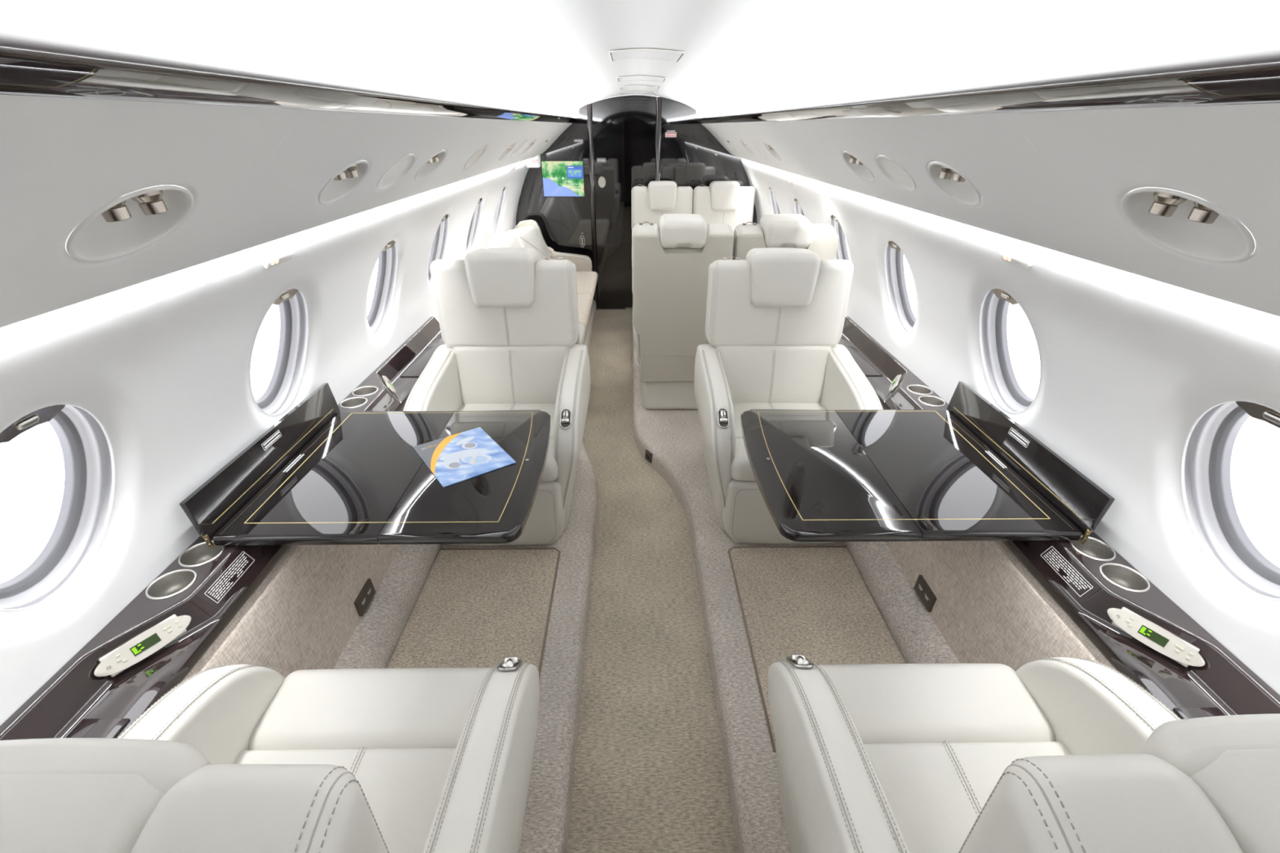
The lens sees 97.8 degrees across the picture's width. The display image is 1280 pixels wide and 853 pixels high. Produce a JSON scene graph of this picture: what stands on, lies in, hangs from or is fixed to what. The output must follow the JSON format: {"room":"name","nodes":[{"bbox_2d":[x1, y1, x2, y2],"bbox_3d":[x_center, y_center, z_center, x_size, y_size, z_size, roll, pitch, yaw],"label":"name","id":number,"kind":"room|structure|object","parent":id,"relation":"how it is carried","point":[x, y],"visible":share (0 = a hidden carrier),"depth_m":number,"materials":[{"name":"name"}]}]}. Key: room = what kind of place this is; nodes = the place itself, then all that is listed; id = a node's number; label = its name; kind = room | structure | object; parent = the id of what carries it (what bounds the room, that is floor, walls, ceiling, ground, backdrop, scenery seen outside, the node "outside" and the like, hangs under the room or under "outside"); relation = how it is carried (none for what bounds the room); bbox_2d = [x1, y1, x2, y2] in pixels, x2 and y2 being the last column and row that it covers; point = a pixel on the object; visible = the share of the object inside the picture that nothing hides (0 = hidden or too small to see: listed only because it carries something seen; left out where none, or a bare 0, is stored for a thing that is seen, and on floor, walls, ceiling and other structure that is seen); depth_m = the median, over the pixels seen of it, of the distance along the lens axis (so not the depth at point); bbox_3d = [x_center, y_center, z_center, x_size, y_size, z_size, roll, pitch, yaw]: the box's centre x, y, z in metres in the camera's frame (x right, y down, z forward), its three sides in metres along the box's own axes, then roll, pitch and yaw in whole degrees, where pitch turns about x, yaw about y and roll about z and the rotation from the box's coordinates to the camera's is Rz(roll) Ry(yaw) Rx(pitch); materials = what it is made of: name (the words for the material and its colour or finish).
{"room":"aircraft cabin","nodes":[
{"label":"aircraft cabin","id":0,"kind":"room"},
{"bbox_2d":[0,159,528,725],"bbox_3d":[-0.997,-0.174,1.498,0.213,0.880,8.030,0,28,-1],"label":"wall","id":1,"kind":"structure","parent":0,"point":[162,363],"depth_m":1.24,"materials":[{"name":"white plastic"}]},
{"bbox_2d":[0,404,115,610],"bbox_3d":[-1.068,0.140,0.977,0.188,0.413,0.342,0,28,-1],"label":"window","id":2,"kind":"structure","parent":1,"relation":"in","point":[77,535],"depth_m":1.09,"materials":[{"name":"grey plastic"}]},
{"bbox_2d":[66,185,193,262],"bbox_3d":[-0.684,-0.280,0.748,0.112,0.107,0.199,0,28,-1],"label":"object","id":3,"kind":"object","parent":1,"relation":"attached to","point":[135,220],"visible":0.75,"depth_m":0.77,"materials":[{"name":"white plastic"}]},
{"bbox_2d":[0,316,445,740],"bbox_3d":[-1.008,0.428,1.192,0.163,0.097,4.120,0,28,-1],"label":"ledge","id":4,"kind":"object","parent":1,"relation":"attached to","point":[206,584],"visible":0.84,"depth_m":1.18,"materials":[{"name":"paint"}]},
{"bbox_2d":[93,614,191,676],"bbox_3d":[-1.005,0.443,1.134,0.029,0.043,0.166,15,32,26],"label":"controller","id":5,"kind":"object","parent":4,"relation":"in","point":[150,641],"visible":1,"depth_m":1.13,"materials":[{"name":"white plastic"}]},
{"bbox_2d":[179,382,551,548],"bbox_3d":[-0.673,0.076,1.621,0.782,0.142,0.688,0,28,-1],"label":"folding table","id":6,"kind":"object","parent":4,"relation":"on","point":[322,474],"visible":0.98,"depth_m":1.51,"materials":[{"name":"paint"}]},
{"bbox_2d":[413,426,515,487],"bbox_3d":[-0.528,0.084,1.670,0.215,0.004,0.266,-19,34,-32],"label":"brochure","id":7,"kind":"object","parent":6,"relation":"on","point":[456,458],"visible":1,"depth_m":1.66,"materials":[{"name":"blue paper"}]},
{"bbox_2d":[448,443,475,467],"bbox_3d":[-0.529,0.085,1.665,0.050,0.001,0.143,0,28,-1],"label":"print","id":8,"kind":"object","parent":7,"relation":"on","point":[455,464],"depth_m":1.62},
{"bbox_2d":[439,435,492,469],"bbox_3d":[-0.515,0.076,1.681,0.154,0.001,0.191,0,28,-1],"label":"print","id":9,"kind":"object","parent":7,"relation":"on","point":[456,452],"depth_m":1.67,"materials":[{"name":"white"}]},
{"bbox_2d":[469,454,476,464],"bbox_3d":[-0.491,0.096,1.642,0.018,0.001,0.056,0,28,-1],"label":"print","id":10,"kind":"object","parent":7,"relation":"on","point":[472,461],"depth_m":1.64},
{"bbox_2d":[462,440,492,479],"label":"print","id":11,"kind":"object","parent":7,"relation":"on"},
{"bbox_2d":[382,375,395,394],"bbox_3d":[-1.022,-0.172,2.275,0.029,0.043,0.166,-16,32,-27],"label":"controller","id":12,"kind":"object","parent":4,"relation":"in","point":[389,385],"visible":1,"depth_m":2.26,"materials":[{"name":"white plastic"}]},
{"bbox_2d":[263,249,293,268],"bbox_3d":[-0.905,-0.421,1.400,0.018,0.024,0.124,0,28,-1],"label":"sign","id":13,"kind":"object","parent":1,"relation":"attached to","point":[272,261],"visible":1,"depth_m":1.39,"materials":[{"name":"white plastic"}]},
{"bbox_2d":[249,288,308,414],"bbox_3d":[-1.078,-0.220,1.644,0.188,0.413,0.342,0,28,-1],"label":"window","id":14,"kind":"structure","parent":1,"relation":"in","point":[282,388],"depth_m":1.77,"materials":[{"name":"grey plastic"}]},
{"bbox_2d":[0,94,572,328],"bbox_3d":[-0.714,-0.573,1.288,0.390,0.260,8.030,0,28,-1],"label":"overhead panel","id":15,"kind":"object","parent":1,"relation":"attached to","point":[254,176],"depth_m":0.79,"materials":[{"name":"white plastic"}]},
{"bbox_2d":[181,407,404,683],"bbox_3d":[-1.005,0.436,1.827,0.205,0.514,8.030,0,28,-1],"label":"trim","id":16,"kind":"structure","parent":1,"relation":"attached to","point":[304,615],"depth_m":1.52,"materials":[{"name":"fabric"}]},
{"bbox_2d":[317,160,369,204],"bbox_3d":[-0.692,-0.574,1.294,0.112,0.107,0.199,0,28,-1],"label":"pod","id":17,"kind":"object","parent":1,"relation":"attached to","point":[344,182],"visible":0.62,"depth_m":1.34,"materials":[{"name":"white plastic"}]},
{"bbox_2d":[353,578,375,616],"bbox_3d":[-0.905,0.562,1.836,0.016,0.062,0.108,0,28,-1],"label":"power outlet","id":18,"kind":"object","parent":1,"relation":"attached to","point":[362,601],"visible":1,"depth_m":1.83,"materials":[{"name":"brown plastic"}]},
{"bbox_2d":[366,240,398,333],"bbox_3d":[-1.088,-0.579,2.312,0.188,0.413,0.342,0,28,-1],"label":"window","id":19,"kind":"structure","parent":1,"relation":"in","point":[379,313],"depth_m":2.44,"materials":[{"name":"grey plastic"}]},
{"bbox_2d":[333,544,441,669],"bbox_3d":[-0.858,0.618,1.927,0.120,0.100,8.030,0,28,-1],"label":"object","id":20,"kind":"structure","parent":1,"relation":"attached to","point":[374,640],"depth_m":1.87,"materials":[{"name":"carpet"}]},
{"bbox_2d":[376,154,415,190],"bbox_3d":[-0.691,-0.722,1.583,0.101,0.093,0.199,0,28,-1],"label":"mask","id":21,"kind":"object","parent":1,"relation":"attached to","point":[400,168],"visible":1,"depth_m":1.59,"materials":[{"name":"white plastic"}]},
{"bbox_2d":[413,150,446,181],"bbox_3d":[-0.700,-0.872,1.848,0.112,0.107,0.199,0,28,-1],"label":"pod","id":22,"kind":"object","parent":1,"relation":"attached to","point":[432,164],"visible":0.54,"depth_m":1.90,"materials":[{"name":"white plastic"}]},
{"bbox_2d":[427,213,449,287],"bbox_3d":[-1.098,-0.938,2.979,0.188,0.413,0.342,0,28,-1],"label":"window","id":23,"kind":"structure","parent":1,"relation":"in","point":[438,248],"depth_m":3.10,"materials":[{"name":"grey plastic"}]},
{"bbox_2d":[466,197,482,254],"bbox_3d":[-1.108,-1.298,3.646,0.188,0.413,0.342,0,28,-1],"label":"window","id":24,"kind":"structure","parent":1,"relation":"in","point":[475,221],"depth_m":3.78,"materials":[{"name":"grey plastic"}]},
{"bbox_2d":[463,144,487,168],"bbox_3d":[-0.703,-1.155,2.389,0.101,0.093,0.199,0,28,-1],"label":"mask","id":25,"kind":"object","parent":1,"relation":"attached to","point":[477,154],"visible":0.94,"depth_m":2.41,"materials":[{"name":"white plastic"}]},
{"bbox_2d":[492,186,506,238],"bbox_3d":[-1.118,-1.657,4.314,0.188,0.413,0.342,0,28,-1],"label":"window","id":26,"kind":"structure","parent":1,"relation":"in","point":[500,206],"depth_m":4.46,"materials":[{"name":"grey plastic"}]},
{"bbox_2d":[498,140,517,159],"bbox_3d":[-0.718,-1.498,3.010,0.112,0.107,0.199,0,28,-1],"label":"pod","id":27,"kind":"object","parent":1,"relation":"attached to","point":[512,146],"visible":0.43,"depth_m":3.07,"materials":[{"name":"white plastic"}]},
{"bbox_2d":[511,139,527,156],"bbox_3d":[-0.717,-1.648,3.304,0.101,0.093,0.199,0,28,-1],"label":"mask","id":28,"kind":"object","parent":1,"relation":"attached to","point":[519,148],"visible":0.94,"depth_m":3.34,"materials":[{"name":"white plastic"}]},
{"bbox_2d":[522,137,537,154],"bbox_3d":[-0.727,-1.844,3.653,0.112,0.107,0.199,0,28,-1],"label":"pod","id":29,"kind":"object","parent":1,"relation":"attached to","point":[534,141],"visible":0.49,"depth_m":3.72,"materials":[{"name":"white plastic"}]},
{"bbox_2d":[526,155,540,167],"bbox_3d":[-0.897,-2.233,4.701,0.100,0.090,0.102,0,28,-1],"label":"exit sign","id":30,"kind":"object","parent":1,"relation":"attached to","point":[535,162],"visible":0.76,"depth_m":4.66,"materials":[{"name":"white plastic"}]},
{"bbox_2d":[537,136,551,150],"bbox_3d":[-0.737,-2.176,4.269,0.112,0.107,0.199,0,28,-1],"label":"pod","id":31,"kind":"object","parent":1,"relation":"attached to","point":[548,139],"visible":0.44,"depth_m":4.33,"materials":[{"name":"white plastic"}]},
{"bbox_2d":[386,299,597,852],"bbox_3d":[-0.550,0.698,1.975,0.718,0.105,8.030,0,28,-1],"label":"floor","id":32,"kind":"structure","parent":0,"point":[546,821],"depth_m":1.75,"materials":[{"name":"carpet"}]},
{"bbox_2d":[0,656,539,852],"bbox_3d":[-0.551,0.632,0.921,0.703,1.010,0.762,0,28,-1],"label":"seat","id":33,"kind":"object","parent":32,"relation":"on","point":[237,758],"visible":1,"depth_m":0.86,"materials":[{"name":"white leather"}]},
{"bbox_2d":[233,746,456,852],"bbox_3d":[-0.551,0.809,0.952,0.524,0.140,0.460,0,28,-1],"label":"seat cushion","id":34,"kind":"object","parent":33,"relation":"on","point":[402,787],"depth_m":1.07,"materials":[{"name":"white leather"}]},
{"bbox_2d":[386,547,560,681],"bbox_3d":[-0.551,0.689,1.874,0.482,0.009,0.837,0,28,-1],"label":"floor carpet","id":35,"kind":"object","parent":32,"relation":"on","point":[479,607],"visible":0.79,"depth_m":1.96,"materials":[{"name":"brown carpet"}]},
{"bbox_2d":[403,247,590,546],"bbox_3d":[-0.572,-0.148,2.326,0.703,1.051,0.763,0,28,-1],"label":"seat","id":36,"kind":"object","parent":32,"relation":"on","point":[508,317],"visible":0.77,"depth_m":2.35,"materials":[{"name":"white leather"}]},
{"bbox_2d":[457,403,555,439],"bbox_3d":[-0.573,-0.007,2.466,0.524,0.140,0.460,0,28,-1],"label":"seat cushion","id":37,"kind":"object","parent":36,"relation":"on","point":[549,408],"depth_m":2.52,"materials":[{"name":"white leather"}]},
{"bbox_2d":[485,219,597,345],"bbox_3d":[-0.724,-0.993,4.117,0.747,0.841,2.310,0,28,-1],"label":"divan","id":38,"kind":"object","parent":32,"relation":"on","point":[527,233],"visible":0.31,"depth_m":4.35,"materials":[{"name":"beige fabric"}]},
{"bbox_2d":[485,231,521,248],"bbox_3d":[-0.858,-1.008,3.760,0.275,0.478,0.796,0,28,-1],"label":"cushion","id":39,"kind":"object","parent":38,"relation":"on","point":[508,239],"depth_m":3.74,"materials":[{"name":"white leather"}]},
{"bbox_2d":[506,225,551,260],"bbox_3d":[-0.872,-1.411,4.532,0.270,0.481,0.936,0,28,-1],"label":"cushion","id":40,"kind":"object","parent":38,"relation":"on","point":[528,236],"depth_m":4.43,"materials":[{"name":"white leather"}]},
{"bbox_2d":[578,323,585,344],"bbox_3d":[-0.600,-0.459,3.378,0.522,0.232,0.436,0,28,-1],"label":"seat cushion","id":41,"kind":"object","parent":38,"relation":"on","point":[581,326],"depth_m":3.38,"materials":[{"name":"white leather"}]},
{"bbox_2d":[577,293,592,332],"bbox_3d":[-0.607,-0.730,3.880,0.522,0.232,0.696,0,28,-1],"label":"seat cushion","id":42,"kind":"object","parent":38,"relation":"on","point":[584,300],"depth_m":3.81,"materials":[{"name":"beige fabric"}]},
{"bbox_2d":[576,271,597,302],"bbox_3d":[-0.616,-1.066,4.505,0.522,0.232,0.716,0,28,-1],"label":"seat cushion","id":43,"kind":"object","parent":38,"relation":"on","point":[586,281],"depth_m":4.40,"materials":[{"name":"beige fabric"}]},
{"bbox_2d":[515,94,756,309],"bbox_3d":[-0.029,-1.979,5.129,2.236,1.842,0.072,0,28,-1],"label":"wall","id":44,"kind":"structure","parent":0,"point":[694,157],"depth_m":4.93,"materials":[{"name":"black paint"}]},
{"bbox_2d":[540,160,585,197],"bbox_3d":[-0.682,-2.200,4.960,0.376,0.302,0.016,0,28,-1],"label":"monitor","id":45,"kind":"object","parent":44,"relation":"attached to","point":[560,178],"visible":1,"depth_m":4.95,"materials":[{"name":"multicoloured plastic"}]},
{"bbox_2d":[573,139,582,142],"bbox_3d":[-0.531,-2.468,4.816,0.078,0.017,0.004,0,28,-1],"label":"placard","id":46,"kind":"object","parent":44,"relation":"attached to","point":[575,140],"visible":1,"depth_m":4.82,"materials":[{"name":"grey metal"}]},
{"bbox_2d":[579,235,585,247],"bbox_3d":[-0.539,-1.729,5.213,0.050,0.111,0.008,0,28,-1],"label":"door handle","id":47,"kind":"object","parent":44,"relation":"attached to","point":[581,235],"visible":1,"depth_m":5.21,"materials":[{"name":"silver metal"}]},
{"bbox_2d":[586,103,598,310],"bbox_3d":[-0.428,-1.938,5.111,0.044,1.764,0.044,0,28,-1],"label":"trim","id":48,"kind":"structure","parent":44,"relation":"attached to","point":[589,113],"depth_m":5.01,"materials":[{"name":"paint"}]},
{"bbox_2d":[591,96,624,309],"bbox_3d":[-0.288,-1.967,5.108,0.270,1.819,0.026,0,28,-1],"label":"door","id":49,"kind":"structure","parent":44,"relation":"in","point":[607,135],"depth_m":5.06,"materials":[{"name":"black paint"}]},
{"bbox_2d":[596,158,605,162],"bbox_3d":[-0.339,-2.337,4.898,0.075,0.033,0.004,0,28,-1],"label":"placard","id":50,"kind":"object","parent":49,"relation":"attached to","point":[598,160],"visible":1,"depth_m":4.90,"materials":[{"name":"grey plastic"}]},
{"bbox_2d":[622,115,625,309],"bbox_3d":[-0.147,-1.903,5.136,0.010,1.680,0.012,0,28,-1],"label":"trim","id":51,"kind":"structure","parent":44,"relation":"attached to","point":[622,115],"depth_m":5.08,"materials":[{"name":"paint"}]},
{"bbox_2d":[655,97,662,181],"bbox_3d":[0.159,-1.962,5.107,0.044,1.814,0.044,0,28,-1],"label":"trim","id":52,"kind":"structure","parent":44,"relation":"attached to","point":[659,100],"depth_m":4.81,"materials":[{"name":"paint"}]},
{"bbox_2d":[665,132,676,137],"bbox_3d":[0.266,-2.512,4.804,0.095,0.036,0.004,0,28,-1],"label":"placard","id":53,"kind":"object","parent":44,"relation":"attached to","point":[667,134],"visible":1,"depth_m":4.80,"materials":[{"name":"white plastic"}]},
{"bbox_2d":[666,129,675,132],"bbox_3d":[0.266,-2.536,4.791,0.080,0.014,0.004,0,28,-1],"label":"placard","id":54,"kind":"object","parent":44,"relation":"attached to","point":[667,131],"visible":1,"depth_m":4.79,"materials":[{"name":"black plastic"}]},
{"bbox_2d":[695,44,1279,123],"bbox_3d":[0.557,-0.710,1.233,0.059,0.044,8.030,0,28,-1],"label":"trim","id":55,"kind":"structure","parent":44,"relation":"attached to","point":[1252,75],"depth_m":0.68,"materials":[{"name":"paint"}]},
{"bbox_2d":[0,0,1279,116],"bbox_3d":[0.027,-0.769,1.194,1.283,0.242,8.030,0,28,-1],"label":"ceiling","id":56,"kind":"structure","parent":0,"point":[550,56],"depth_m":1.01,"materials":[{"name":"white fabric"}]},
{"bbox_2d":[0,26,577,123],"bbox_3d":[-0.504,-0.706,1.219,0.059,0.044,8.030,0,28,-1],"label":"trim","id":57,"kind":"structure","parent":56,"relation":"attached to","point":[32,64],"depth_m":0.58,"materials":[{"name":"paint"}]},
{"bbox_2d":[621,90,656,94],"bbox_3d":[-0.012,-2.568,4.296,0.259,0.013,0.304,0,28,-1],"label":"ceiling hatch","id":58,"kind":"object","parent":56,"relation":"attached to","point":[632,91],"visible":1,"depth_m":4.28,"materials":[{"name":"white plastic"}]},
{"bbox_2d":[619,84,659,89],"bbox_3d":[-0.004,-2.245,3.698,0.259,0.013,0.304,0,28,-1],"label":"ceiling hatch","id":59,"kind":"object","parent":56,"relation":"attached to","point":[630,86],"visible":1,"depth_m":3.68,"materials":[{"name":"white plastic"}]},
{"bbox_2d":[616,75,666,82],"bbox_3d":[0.007,-1.881,3.020,0.259,0.013,0.304,0,28,-1],"label":"ceiling hatch","id":60,"kind":"object","parent":56,"relation":"attached to","point":[633,77],"visible":1,"depth_m":3.00,"materials":[{"name":"white plastic"}]},
{"bbox_2d":[608,48,684,62],"bbox_3d":[0.022,-1.340,2.016,0.259,0.013,0.304,0,28,-1],"label":"ceiling hatch","id":61,"kind":"object","parent":56,"relation":"attached to","point":[633,53],"visible":1,"depth_m":1.99,"materials":[{"name":"white plastic"}]},
{"bbox_2d":[566,309,737,852],"bbox_3d":[0.021,0.764,2.019,1.000,0.060,8.030,0,28,-1],"label":"floor","id":62,"kind":"structure","parent":0,"point":[650,776],"depth_m":1.87,"materials":[{"name":"carpet"}]},
{"bbox_2d":[632,330,906,852],"bbox_3d":[0.465,0.695,1.988,0.972,0.105,8.030,0,28,-1],"label":"floor","id":63,"kind":"structure","parent":0,"point":[673,437],"depth_m":1.89,"materials":[{"name":"carpet"}]},
{"bbox_2d":[644,449,652,462],"bbox_3d":[0.045,0.159,2.964,0.017,0.055,0.055,-16,32,-27],"label":"socket","id":64,"kind":"object","parent":63,"relation":"attached to","point":[648,455],"visible":1,"depth_m":2.95,"materials":[{"name":"brown metal"}]},
{"bbox_2d":[631,180,693,229],"bbox_3d":[0.192,-1.479,4.760,0.527,1.093,0.763,0,28,-1],"label":"seat","id":65,"kind":"object","parent":63,"relation":"on","point":[661,197],"visible":0.27,"depth_m":4.74,"materials":[{"name":"white leather"}]},
{"bbox_2d":[631,213,733,409],"bbox_3d":[0.216,-0.733,3.375,0.527,1.093,0.763,0,28,-1],"label":"seat","id":66,"kind":"object","parent":63,"relation":"on","point":[671,260],"visible":0.79,"depth_m":2.99,"materials":[{"name":"white leather"}]},
{"bbox_2d":[692,181,755,234],"bbox_3d":[0.722,-1.480,4.766,0.527,1.093,0.763,0,28,-1],"label":"seat","id":67,"kind":"object","parent":63,"relation":"on","point":[728,202],"visible":0.28,"depth_m":4.75,"materials":[{"name":"white leather"}]},
{"bbox_2d":[732,213,839,259],"bbox_3d":[0.754,-0.735,3.382,0.527,1.093,0.763,0,28,-1],"label":"seat","id":68,"kind":"object","parent":63,"relation":"on","point":[774,230],"visible":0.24,"depth_m":2.86,"materials":[{"name":"white leather"}]},
{"bbox_2d":[693,248,883,543],"bbox_3d":[0.600,-0.152,2.342,0.703,1.051,0.763,0,28,-1],"label":"seat","id":69,"kind":"object","parent":63,"relation":"on","point":[775,318],"visible":0.77,"depth_m":2.36,"materials":[{"name":"white leather"}]},
{"bbox_2d":[732,402,826,438],"bbox_3d":[0.599,-0.011,2.482,0.524,0.140,0.460,0,28,-1],"label":"seat cushion","id":70,"kind":"object","parent":69,"relation":"on","point":[739,408],"depth_m":2.53,"materials":[{"name":"white leather"}]},
{"bbox_2d":[728,546,905,752],"bbox_3d":[0.597,0.685,1.889,0.482,0.009,0.837,0,28,-1],"label":"floor carpet","id":71,"kind":"object","parent":63,"relation":"on","point":[815,602],"visible":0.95,"depth_m":1.96,"materials":[{"name":"brown carpet"}]},
{"bbox_2d":[767,653,1279,852],"bbox_3d":[0.621,0.627,0.935,0.703,1.013,0.762,0,28,-1],"label":"seat","id":72,"kind":"object","parent":63,"relation":"on","point":[1054,754],"visible":1,"depth_m":0.96,"materials":[{"name":"white leather"}]},
{"bbox_2d":[863,740,1071,852],"bbox_3d":[0.621,0.805,0.967,0.524,0.140,0.460,0,28,-1],"label":"seat cushion","id":73,"kind":"object","parent":72,"relation":"on","point":[935,792],"depth_m":1.07,"materials":[{"name":"white leather"}]},
{"bbox_2d":[741,158,1279,695],"bbox_3d":[1.046,-0.181,1.525,0.213,0.880,8.030,0,28,-1],"label":"wall","id":74,"kind":"structure","parent":0,"point":[1130,362],"depth_m":1.29,"materials":[{"name":"white plastic"}]},
{"bbox_2d":[724,137,736,150],"bbox_3d":[0.700,-2.181,4.288,0.112,0.107,0.199,0,28,-1],"label":"pod","id":75,"kind":"object","parent":74,"relation":"attached to","point":[729,143],"visible":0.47,"depth_m":4.35,"materials":[{"name":"white plastic"}]},
{"bbox_2d":[739,138,754,154],"bbox_3d":[0.709,-1.849,3.672,0.112,0.107,0.199,0,28,-1],"label":"pod","id":76,"kind":"object","parent":74,"relation":"attached to","point":[742,142],"visible":0.43,"depth_m":3.74,"materials":[{"name":"white plastic"}]},
{"bbox_2d":[751,140,768,157],"bbox_3d":[0.709,-1.639,3.297,0.101,0.093,0.199,0,28,-1],"label":"mask","id":77,"kind":"object","parent":74,"relation":"attached to","point":[756,145],"visible":0.95,"depth_m":3.33,"materials":[{"name":"white plastic"}]},
{"bbox_2d":[763,142,782,160],"bbox_3d":[0.719,-1.484,2.994,0.112,0.107,0.199,0,28,-1],"label":"pod","id":78,"kind":"object","parent":74,"relation":"attached to","point":[769,148],"visible":0.49,"depth_m":3.06,"materials":[{"name":"white plastic"}]},
{"bbox_2d":[768,186,779,213],"bbox_3d":[1.083,-1.665,4.343,0.188,0.413,0.342,0,28,-1],"label":"window","id":79,"kind":"structure","parent":74,"relation":"in","point":[775,207],"depth_m":4.45,"materials":[{"name":"grey plastic"}]},
{"bbox_2d":[787,178,794,184],"bbox_3d":[0.925,-1.494,3.407,0.018,0.024,0.124,0,28,-1],"label":"sign","id":80,"kind":"object","parent":74,"relation":"attached to","point":[790,181],"visible":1,"depth_m":3.39,"materials":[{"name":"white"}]},
{"bbox_2d":[793,198,804,215],"bbox_3d":[1.093,-1.305,3.675,0.188,0.413,0.342,0,28,-1],"label":"window","id":81,"kind":"structure","parent":74,"relation":"in","point":[797,209],"depth_m":3.74,"materials":[{"name":"grey plastic"}]},
{"bbox_2d":[829,214,848,260],"bbox_3d":[1.103,-0.946,3.008,0.188,0.413,0.342,0,28,-1],"label":"window","id":82,"kind":"structure","parent":74,"relation":"in","point":[842,253],"depth_m":3.12,"materials":[{"name":"grey plastic"}]},
{"bbox_2d":[841,151,875,182],"bbox_3d":[0.736,-0.877,1.867,0.112,0.107,0.199,0,28,-1],"label":"pod","id":83,"kind":"object","parent":74,"relation":"attached to","point":[854,163],"visible":0.59,"depth_m":1.92,"materials":[{"name":"white plastic"}]},
{"bbox_2d":[875,155,916,191],"bbox_3d":[0.734,-0.726,1.602,0.101,0.093,0.199,0,28,-1],"label":"mask","id":84,"kind":"object","parent":74,"relation":"attached to","point":[891,170],"visible":1,"depth_m":1.61,"materials":[{"name":"white plastic"}]},
{"bbox_2d":[884,240,917,332],"bbox_3d":[1.113,-0.587,2.340,0.188,0.413,0.342,0,28,-1],"label":"window","id":85,"kind":"structure","parent":74,"relation":"in","point":[904,318],"depth_m":2.47,"materials":[{"name":"grey plastic"}]},
{"bbox_2d":[844,541,959,663],"bbox_3d":[0.902,0.612,1.950,0.120,0.100,8.030,0,28,-1],"label":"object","id":86,"kind":"structure","parent":74,"relation":"attached to","point":[918,639],"depth_m":1.90,"materials":[{"name":"carpet"}]},
{"bbox_2d":[913,574,937,612],"bbox_3d":[0.951,0.556,1.860,0.016,0.062,0.108,0,28,-1],"label":"power outlet","id":87,"kind":"object","parent":74,"relation":"attached to","point":[922,589],"visible":1,"depth_m":1.85,"materials":[{"name":"brown plastic"}]},
{"bbox_2d":[927,161,981,205],"bbox_3d":[0.744,-0.579,1.312,0.112,0.107,0.199,0,28,-1],"label":"pod","id":88,"kind":"object","parent":74,"relation":"attached to","point":[952,182],"visible":0.63,"depth_m":1.35,"materials":[{"name":"white plastic"}]},
{"bbox_2d":[701,102,1279,316],"bbox_3d":[0.766,-0.578,1.307,0.390,0.260,8.030,0,28,-1],"label":"overhead panel","id":89,"kind":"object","parent":74,"relation":"attached to","point":[1066,199],"depth_m":0.90,"materials":[{"name":"white plastic"}]},
{"bbox_2d":[882,408,1117,671],"bbox_3d":[1.050,0.429,1.854,0.205,0.514,8.030,0,28,-1],"label":"trim","id":90,"kind":"structure","parent":74,"relation":"attached to","point":[988,608],"depth_m":1.55,"materials":[{"name":"fabric"}]},
{"bbox_2d":[978,288,1040,412],"bbox_3d":[1.123,-0.227,1.673,0.188,0.413,0.342,0,28,-1],"label":"window","id":91,"kind":"structure","parent":74,"relation":"in","point":[1003,384],"depth_m":1.80,"materials":[{"name":"grey plastic"}]},
{"bbox_2d":[1000,250,1032,269],"bbox_3d":[0.955,-0.423,1.417,0.018,0.024,0.124,0,28,-1],"label":"sign","id":92,"kind":"object","parent":74,"relation":"attached to","point":[1018,260],"visible":1,"depth_m":1.41,"materials":[{"name":"white"}]},
{"bbox_2d":[837,315,1279,719],"bbox_3d":[1.069,0.421,1.220,0.163,0.097,4.120,0,28,-1],"label":"ledge","id":93,"kind":"object","parent":74,"relation":"attached to","point":[1089,579],"visible":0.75,"depth_m":1.23,"materials":[{"name":"paint"}]},
{"bbox_2d":[888,374,901,393],"bbox_3d":[1.051,-0.179,2.303,0.029,0.043,0.166,15,32,26],"label":"controller","id":94,"kind":"object","parent":93,"relation":"in","point":[895,383],"visible":1,"depth_m":2.28,"materials":[{"name":"white plastic"}]},
{"bbox_2d":[740,381,1115,543],"bbox_3d":[0.721,0.071,1.639,0.782,0.142,0.688,0,28,-1],"label":"folding table","id":95,"kind":"object","parent":93,"relation":"on","point":[965,471],"visible":1,"depth_m":1.55,"materials":[{"name":"paint"}]},
{"bbox_2d":[1106,607,1204,666],"bbox_3d":[1.068,0.435,1.161,0.029,0.043,0.166,-16,32,-27],"label":"controller","id":96,"kind":"object","parent":93,"relation":"in","point":[1144,630],"visible":1,"depth_m":1.16,"materials":[{"name":"white plastic"}]},
{"bbox_2d":[1120,186,1255,262],"bbox_3d":[0.752,-0.285,0.767,0.112,0.107,0.199,0,28,-1],"label":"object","id":97,"kind":"object","parent":74,"relation":"attached to","point":[1182,223],"visible":0.78,"depth_m":0.79,"materials":[{"name":"white plastic"}]},
{"bbox_2d":[1181,400,1279,599],"bbox_3d":[1.133,0.132,1.006,0.188,0.413,0.342,0,28,-1],"label":"window","id":98,"kind":"structure","parent":74,"relation":"in","point":[1215,522],"depth_m":1.13,"materials":[{"name":"grey plastic"}]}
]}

